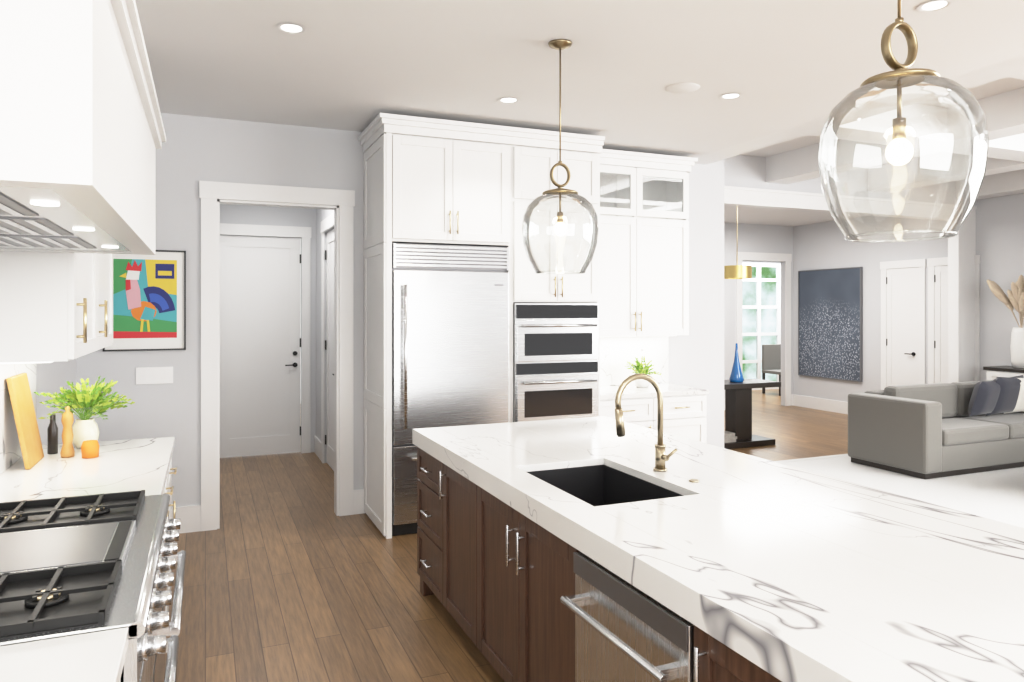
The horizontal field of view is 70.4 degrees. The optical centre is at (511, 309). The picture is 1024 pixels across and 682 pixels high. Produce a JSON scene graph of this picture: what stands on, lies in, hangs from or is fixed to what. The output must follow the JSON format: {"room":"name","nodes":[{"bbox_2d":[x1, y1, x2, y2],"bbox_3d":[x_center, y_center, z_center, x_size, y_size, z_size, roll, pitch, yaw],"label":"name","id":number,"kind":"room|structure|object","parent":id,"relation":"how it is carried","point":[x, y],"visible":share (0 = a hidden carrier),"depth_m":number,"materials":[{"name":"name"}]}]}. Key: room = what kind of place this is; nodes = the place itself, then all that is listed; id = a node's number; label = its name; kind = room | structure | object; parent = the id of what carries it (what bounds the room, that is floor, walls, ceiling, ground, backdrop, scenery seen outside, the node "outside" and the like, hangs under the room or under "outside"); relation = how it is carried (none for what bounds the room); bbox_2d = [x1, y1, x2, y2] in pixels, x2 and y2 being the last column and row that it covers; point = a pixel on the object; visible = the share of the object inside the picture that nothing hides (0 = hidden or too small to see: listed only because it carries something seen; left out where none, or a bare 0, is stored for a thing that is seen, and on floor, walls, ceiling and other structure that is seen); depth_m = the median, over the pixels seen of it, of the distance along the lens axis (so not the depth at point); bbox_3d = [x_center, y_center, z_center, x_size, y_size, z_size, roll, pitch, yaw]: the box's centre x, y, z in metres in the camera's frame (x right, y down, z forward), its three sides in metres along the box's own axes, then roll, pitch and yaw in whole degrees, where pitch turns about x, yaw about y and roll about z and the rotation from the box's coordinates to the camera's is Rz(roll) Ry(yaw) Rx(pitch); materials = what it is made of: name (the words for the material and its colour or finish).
{"room":"kitchen","nodes":[
{"label":"kitchen","id":0,"kind":"room"},
{"bbox_2d":[36,358,76,444],"bbox_3d":[-0.977,0.100,0.076,0.100,3.040,10.900,0,0,-23],"label":"wall","id":1,"kind":"structure","parent":0,"point":[52,377],"depth_m":4.20,"materials":[{"name":"grey paint"}]},
{"bbox_2d":[0,251,103,363],"bbox_3d":[-1.933,-0.559,2.946,0.367,1.500,0.692,0,0,-23],"label":"upper cabinet","id":2,"kind":"object","parent":1,"relation":"attached to","point":[56,306],"depth_m":2.67,"materials":[{"name":"white paint"}]},
{"bbox_2d":[0,0,165,254],"bbox_3d":[-1.312,-0.813,1.877,0.677,1.208,1.750,0,0,-23],"label":"range hood","id":3,"kind":"object","parent":1,"relation":"attached to","point":[82,135],"visible":1,"depth_m":1.32,"materials":[{"name":"paint"}]},
{"bbox_2d":[104,254,112,347],"bbox_3d":[-2.154,-0.559,3.469,0.367,1.500,0.692,0,0,-23],"label":"upper cabinet","id":4,"kind":"object","parent":1,"relation":"attached to","point":[108,258],"depth_m":3.74,"materials":[{"name":"white paint"}]},
{"bbox_2d":[220,204,315,451],"bbox_3d":[-2.779,0.100,8.108,1.130,3.040,0.100,0,0,-23],"label":"wall","id":5,"kind":"structure","parent":0,"point":[262,215],"depth_m":8.22,"materials":[{"name":"grey paint"}]},
{"bbox_2d":[220,236,300,457],"bbox_3d":[-2.790,0.399,8.064,0.865,2.418,0.092,0,0,-23],"label":"door","id":6,"kind":"structure","parent":5,"relation":"in","point":[260,345],"depth_m":8.07,"materials":[{"name":"white paint"}]},
{"bbox_2d":[220,223,310,452],"bbox_3d":[-2.782,0.340,8.039,1.090,2.560,0.024,0,0,-23],"label":"door frame","id":7,"kind":"structure","parent":5,"relation":"attached to","point":[304,233],"depth_m":8.22,"materials":[{"name":"white paint"}]},
{"bbox_2d":[316,209,333,462],"bbox_3d":[-1.706,0.100,7.149,0.100,3.040,2.700,0,0,-23],"label":"wall","id":8,"kind":"structure","parent":0,"point":[322,214],"depth_m":8.01,"materials":[{"name":"grey paint"}]},
{"bbox_2d":[314,435,320,459],"bbox_3d":[-2.141,1.525,8.029,0.016,0.190,0.539,0,0,-23],"label":"baseboard","id":9,"kind":"structure","parent":8,"relation":"attached to","point":[317,443],"depth_m":8.04,"materials":[{"name":"white paint"}]},
{"bbox_2d":[321,212,333,462],"bbox_3d":[-1.822,0.340,7.263,0.024,2.560,1.100,0,0,-23],"label":"door frame","id":10,"kind":"structure","parent":8,"relation":"attached to","point":[327,223],"depth_m":7.68,"materials":[{"name":"white paint"}]},
{"bbox_2d":[325,229,333,470],"bbox_3d":[-1.798,0.399,7.274,0.092,2.418,0.871,0,0,-23],"label":"door","id":11,"kind":"structure","parent":8,"relation":"in","point":[329,346],"depth_m":7.49,"materials":[{"name":"white paint"}]},
{"bbox_2d":[77,113,723,506],"bbox_3d":[-0.475,-0.040,6.150,5.550,3.320,0.100,0,0,-23],"label":"wall","id":12,"kind":"structure","parent":0,"point":[193,151],"depth_m":5.45,"materials":[{"name":"grey paint"}]},
{"bbox_2d":[103,250,185,351],"bbox_3d":[-2.616,-0.070,5.177,0.530,0.720,0.024,0,0,-23],"label":"framed piece","id":13,"kind":"object","parent":12,"relation":"attached to","point":[149,302],"visible":0.83,"depth_m":5.19,"materials":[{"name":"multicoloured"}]},
{"bbox_2d":[136,367,172,384],"bbox_3d":[-2.563,0.469,5.208,0.232,0.120,0.009,0,0,-23],"label":"switch plate","id":14,"kind":"object","parent":12,"relation":"attached to","point":[154,375],"visible":1,"depth_m":5.20,"materials":[{"name":"white plastic"}]},
{"bbox_2d":[172,505,200,533],"bbox_3d":[-2.631,1.525,5.176,0.759,0.190,0.017,0,0,-23],"label":"baseboard","id":15,"kind":"structure","parent":12,"relation":"attached to","point":[190,518],"depth_m":5.29,"materials":[{"name":"white paint"}]},
{"bbox_2d":[199,181,354,530],"bbox_3d":[-1.792,0.338,5.590,1.130,2.565,0.146,0,0,-23],"label":"door frame","id":16,"kind":"structure","parent":12,"relation":"attached to","point":[213,196],"depth_m":5.49,"materials":[{"name":"white paint"}]},
{"bbox_2d":[353,489,360,510],"bbox_3d":[-1.423,1.525,6.328,0.016,0.190,0.915,0,0,-23],"label":"baseboard","id":17,"kind":"structure","parent":12,"relation":"attached to","point":[356,493],"depth_m":5.76,"materials":[{"name":"white paint"}]},
{"bbox_2d":[600,149,697,336],"bbox_3d":[1.060,-0.569,6.525,1.180,1.612,0.397,0,0,-23],"label":"upper cabinet","id":18,"kind":"object","parent":12,"relation":"attached to","point":[644,245],"visible":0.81,"depth_m":6.42,"materials":[{"name":"white paint"}]},
{"bbox_2d":[166,389,847,681],"bbox_3d":[2.819,1.650,5.533,17.500,0.060,18.000,0,0,-23],"label":"floor","id":19,"kind":"structure","parent":0,"point":[290,576],"depth_m":4.25,"materials":[{"name":"brown wood"}]},
{"bbox_2d":[0,363,176,681],"bbox_3d":[-1.060,0.708,1.284,0.680,1.825,5.590,0,0,-23],"label":"countertop","id":20,"kind":"structure","parent":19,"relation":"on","point":[115,466],"depth_m":2.92,"materials":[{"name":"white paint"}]},
{"bbox_2d":[6,373,43,469],"bbox_3d":[-2.192,0.493,3.275,0.089,0.399,0.300,0,0,-23],"label":"cutting board","id":21,"kind":"object","parent":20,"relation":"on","point":[25,420],"visible":1,"depth_m":3.22,"materials":[{"name":"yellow wood"}]},
{"bbox_2d":[34,376,134,448],"bbox_3d":[-2.136,0.514,3.633,0.436,0.358,0.506,0,0,-23],"label":"potted plant","id":22,"kind":"object","parent":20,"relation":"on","point":[85,428],"visible":1,"depth_m":3.63,"materials":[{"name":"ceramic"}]},
{"bbox_2d":[0,490,185,681],"bbox_3d":[-1.332,1.131,2.053,0.724,0.972,1.220,0,0,-23],"label":"range","id":23,"kind":"object","parent":19,"relation":"on","point":[75,565],"visible":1,"depth_m":1.95,"materials":[{"name":"silver metal"}]},
{"bbox_2d":[358,113,604,538],"bbox_3d":[-0.243,0.122,5.767,1.800,2.995,0.779,0,0,-23],"label":"tall cabinet","id":24,"kind":"object","parent":19,"relation":"on","point":[433,181],"visible":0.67,"depth_m":5.45,"materials":[{"name":"white paint"},{"name":"brass"}]},
{"bbox_2d":[392,243,508,535],"bbox_3d":[-0.547,0.568,5.599,0.894,2.095,0.739,0,0,-23],"label":"built-in refrigerator","id":25,"kind":"object","parent":24,"relation":"in","point":[450,335],"visible":0.67,"depth_m":5.30,"materials":[{"name":"silver metal"}]},
{"bbox_2d":[513,303,598,421],"bbox_3d":[0.242,0.408,5.934,0.725,0.920,0.736,0,0,-23],"label":"double wall oven","id":26,"kind":"object","parent":24,"relation":"in","point":[555,359],"visible":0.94,"depth_m":5.63,"materials":[{"name":"silver metal"}]},
{"bbox_2d":[600,336,708,442],"bbox_3d":[1.086,0.927,6.399,1.130,1.385,0.650,0,0,-23],"label":"base cabinet","id":27,"kind":"object","parent":19,"relation":"on","point":[684,411],"visible":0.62,"depth_m":6.32,"materials":[{"name":"white paint"}]},
{"bbox_2d":[625,356,661,387],"bbox_3d":[1.180,0.551,6.541,0.373,0.284,0.293,0,0,-23],"label":"plant pot","id":28,"kind":"object","parent":27,"relation":"on","point":[640,383],"visible":0.83,"depth_m":6.50,"materials":[{"name":"white ceramic"}]},
{"bbox_2d":[412,416,1023,681],"bbox_3d":[0.620,1.149,2.911,1.332,0.939,3.280,0,0,-23],"label":"kitchen island","id":29,"kind":"object","parent":19,"relation":"on","point":[592,549],"visible":1,"depth_m":2.25,"materials":[{"name":"white stone"}]},
{"bbox_2d":[615,374,677,471],"bbox_3d":[0.557,0.476,3.041,0.258,0.416,0.110,0,0,-23],"label":"gooseneck faucet","id":30,"kind":"object","parent":29,"relation":"on","point":[661,457],"visible":1,"depth_m":3.07,"materials":[{"name":"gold metal"}]},
{"bbox_2d":[724,379,780,448],"bbox_3d":[2.721,1.239,8.721,0.900,0.758,0.450,0,0,-23],"label":"console table","id":31,"kind":"object","parent":19,"relation":"on","point":[738,409],"visible":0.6,"depth_m":8.63,"materials":[{"name":"black wood"}]},
{"bbox_2d":[724,430,736,442],"bbox_3d":[2.493,1.496,8.568,0.240,0.106,0.205,0,0,-23],"label":"bowl","id":32,"kind":"object","parent":31,"relation":"on","point":[729,437],"visible":0.48,"depth_m":8.49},
{"bbox_2d":[729,343,743,381],"bbox_3d":[2.684,0.629,8.679,0.170,0.460,0.170,0,0,-23],"label":"vase","id":33,"kind":"object","parent":31,"relation":"on","point":[736,375],"visible":1,"depth_m":8.64,"materials":[{"name":"blue ceramic"}]},
{"bbox_2d":[762,344,780,395],"bbox_3d":[5.174,1.144,13.964,0.500,0.948,0.500,0,0,-23],"label":"chair","id":34,"kind":"object","parent":19,"relation":"on","point":[771,358],"visible":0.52,"depth_m":14.10,"materials":[{"name":"beige fabric"}]},
{"bbox_2d":[774,454,1023,527],"bbox_3d":[5.168,1.613,6.102,3.170,0.013,4.820,0,0,-23],"label":"living room rug","id":35,"kind":"object","parent":19,"relation":"on","point":[997,495],"visible":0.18,"depth_m":6.65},
{"bbox_2d":[848,375,1023,478],"bbox_3d":[4.831,1.155,7.722,2.410,0.897,0.932,0,0,-23],"label":"sofa","id":36,"kind":"object","parent":35,"relation":"on","point":[930,431],"visible":1,"depth_m":7.29,"materials":[{"name":"grey fabric"}]},
{"bbox_2d":[983,365,1023,379],"bbox_3d":[6.255,1.154,8.233,0.432,0.928,1.560,0,0,-23],"label":"sideboard","id":37,"kind":"object","parent":19,"relation":"on","point":[994,372],"visible":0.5,"depth_m":8.69,"materials":[{"name":"white paint"}]},
{"bbox_2d":[987,274,1023,367],"bbox_3d":[6.043,0.131,8.666,0.301,1.115,0.673,0,0,-23],"label":"pampas grass","id":38,"kind":"object","parent":37,"relation":"on","point":[1015,299],"depth_m":8.63,"materials":[{"name":"beige plant"}]},
{"bbox_2d":[135,0,1023,157],"bbox_3d":[1.336,-1.460,1.053,5.120,0.080,10.900,0,0,-23],"label":"ceiling","id":39,"kind":"structure","parent":0,"point":[361,65],"depth_m":4.10,"materials":[{"name":"white paint"}]},
{"bbox_2d":[276,23,306,33],"bbox_3d":[-1.110,-1.417,3.656,0.150,0.006,0.150,0,0,-23],"label":"recessed light","id":40,"kind":"object","parent":39,"relation":"in","point":[290,28],"visible":1,"depth_m":3.66,"materials":[{"name":"white paint"}]},
{"bbox_2d":[498,97,519,103],"bbox_3d":[-0.022,-1.417,4.908,0.150,0.006,0.150,0,0,-23],"label":"recessed light","id":41,"kind":"object","parent":39,"relation":"in","point":[508,100],"visible":1,"depth_m":4.92,"materials":[{"name":"white paint"}]},
{"bbox_2d":[522,39,598,273],"bbox_3d":[0.257,-0.808,3.864,0.410,1.222,0.410,0,0,-23],"label":"glass pendant light","id":42,"kind":"object","parent":39,"relation":"hanging from","point":[560,193],"visible":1,"depth_m":3.86,"materials":[{"name":"clear glass"}]},
{"bbox_2d":[665,83,699,92],"bbox_3d":[1.090,-1.417,4.640,0.220,0.005,0.220,0,0,-23],"label":"ceiling speaker","id":43,"kind":"object","parent":39,"relation":"attached to","point":[682,88],"visible":0.94,"depth_m":4.62,"materials":[{"name":"white paint"}]},
{"bbox_2d":[719,93,742,99],"bbox_3d":[1.451,-1.417,4.814,0.150,0.006,0.150,0,0,-23],"label":"recessed light","id":44,"kind":"object","parent":39,"relation":"in","point":[730,96],"visible":1,"depth_m":4.82,"materials":[{"name":"white paint"}]},
{"bbox_2d":[818,0,988,241],"bbox_3d":[1.054,-0.808,1.976,0.410,1.222,0.410,0,0,-23],"label":"glass pendant light","id":45,"kind":"object","parent":39,"relation":"hanging from","point":[900,80],"visible":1,"depth_m":1.97,"materials":[{"name":"clear glass"}]},
{"bbox_2d":[916,0,952,12],"bbox_3d":[1.969,-1.417,3.383,0.150,0.006,0.150,0,0,-23],"label":"recessed light","id":46,"kind":"object","parent":39,"relation":"in","point":[934,6],"visible":1,"depth_m":3.38,"materials":[{"name":"white paint"}]},
{"bbox_2d":[724,222,792,405],"bbox_3d":[2.700,0.100,11.508,4.470,3.040,0.100,0,0,-23],"label":"wall","id":47,"kind":"structure","parent":0,"point":[758,238],"depth_m":11.98,"materials":[{"name":"grey paint"}]},
{"bbox_2d":[736,252,791,405],"bbox_3d":[4.194,0.335,12.070,1.160,2.570,0.026,0,0,-23],"label":"trim","id":48,"kind":"structure","parent":47,"relation":"attached to","point":[787,258],"depth_m":12.25,"materials":[{"name":"white paint"}]},
{"bbox_2d":[742,261,780,263],"bbox_3d":[4.475,0.100,14.592,4.600,3.040,0.100,0,0,-23],"label":"wall","id":49,"kind":"structure","parent":0,"point":[763,262],"depth_m":14.79,"materials":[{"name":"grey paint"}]},
{"bbox_2d":[742,263,780,389],"bbox_3d":[5.241,0.340,14.834,2.680,2.560,0.050,0,0,-23],"label":"doors","id":50,"kind":"structure","parent":49,"relation":"in","point":[758,307],"depth_m":14.73,"materials":[{"name":"white paint"}]},
{"bbox_2d":[724,205,869,225],"bbox_3d":[3.293,-1.460,10.104,4.470,0.080,3.148,0,0,-23],"label":"ceiling","id":51,"kind":"structure","parent":0,"point":[763,216],"depth_m":11.03,"materials":[{"name":"white paint"}]},
{"bbox_2d":[724,206,751,278],"bbox_3d":[2.711,-0.899,8.744,0.340,1.038,0.340,0,0,-23],"label":"pendant light","id":52,"kind":"object","parent":51,"relation":"hanging from","point":[737,271],"visible":0.9,"depth_m":8.61,"materials":[{"name":"gold metal"}]},
{"bbox_2d":[724,155,957,204],"bbox_3d":[3.926,-1.505,8.606,4.470,0.390,0.100,0,0,-23],"label":"wall","id":53,"kind":"structure","parent":0,"point":[747,171],"depth_m":8.31,"materials":[{"name":"white paint"}]},
{"bbox_2d":[724,186,976,382],"bbox_3d":[3.928,0.140,8.599,4.469,2.960,0.156,0,0,-23],"label":"trim","id":54,"kind":"structure","parent":53,"relation":"attached to","point":[961,304],"depth_m":9.30,"materials":[{"name":"white paint"}]},
{"bbox_2d":[740,77,1023,167],"bbox_3d":[5.936,-1.740,3.294,5.100,0.080,11.450,0,0,-23],"label":"ceiling","id":55,"kind":"structure","parent":0,"point":[996,87],"depth_m":5.98,"materials":[{"name":"white paint"}]},
{"bbox_2d":[694,55,1023,199],"bbox_3d":[5.909,-1.560,3.228,4.999,0.280,11.349,0,0,-23],"label":"ceiling beam","id":56,"kind":"structure","parent":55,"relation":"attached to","point":[1004,172],"depth_m":6.38,"materials":[{"name":"white paint"}]},
{"bbox_2d":[793,193,1023,401],"bbox_3d":[7.626,-0.040,5.718,0.100,3.320,14.600,0,0,-23],"label":"wall","id":57,"kind":"structure","parent":0,"point":[999,237],"depth_m":10.47,"materials":[{"name":"grey paint"}]},
{"bbox_2d":[791,394,847,413],"bbox_3d":[5.352,1.525,10.934,0.029,0.190,3.020,0,0,-23],"label":"baseboard","id":58,"kind":"structure","parent":57,"relation":"attached to","point":[836,406],"depth_m":11.77,"materials":[{"name":"white paint"}]},
{"bbox_2d":[798,267,862,381],"bbox_3d":[5.062,0.220,11.599,0.045,1.750,1.260,0,0,-23],"label":"picture","id":59,"kind":"object","parent":57,"relation":"attached to","point":[830,323],"visible":1,"depth_m":11.53,"materials":[{"name":"blue paint"}]},
{"bbox_2d":[886,267,918,386],"bbox_3d":[5.566,0.506,10.379,0.067,2.203,0.524,0,0,-23],"label":"door","id":60,"kind":"structure","parent":57,"relation":"in","point":[902,326],"depth_m":10.39,"materials":[{"name":"white paint"}]},
{"bbox_2d":[880,255,979,389],"bbox_3d":[5.733,0.455,10.037,0.026,2.330,1.490,0,0,-23],"label":"door frame","id":61,"kind":"structure","parent":57,"relation":"attached to","point":[921,263],"depth_m":10.06,"materials":[{"name":"white paint"}]},
{"bbox_2d":[934,266,947,382],"bbox_3d":[5.861,0.506,9.679,0.067,2.203,0.524,0,0,-23],"label":"door","id":62,"kind":"structure","parent":57,"relation":"in","point":[940,324],"depth_m":9.84,"materials":[{"name":"white paint"}]},
{"label":"outside","id":63,"kind":"structure","parent":0,"visible":0},
{"bbox_2d":[742,267,775,380],"bbox_3d":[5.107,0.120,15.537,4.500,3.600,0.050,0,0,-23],"label":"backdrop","id":64,"kind":"structure","parent":63,"point":[752,321],"depth_m":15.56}
]}

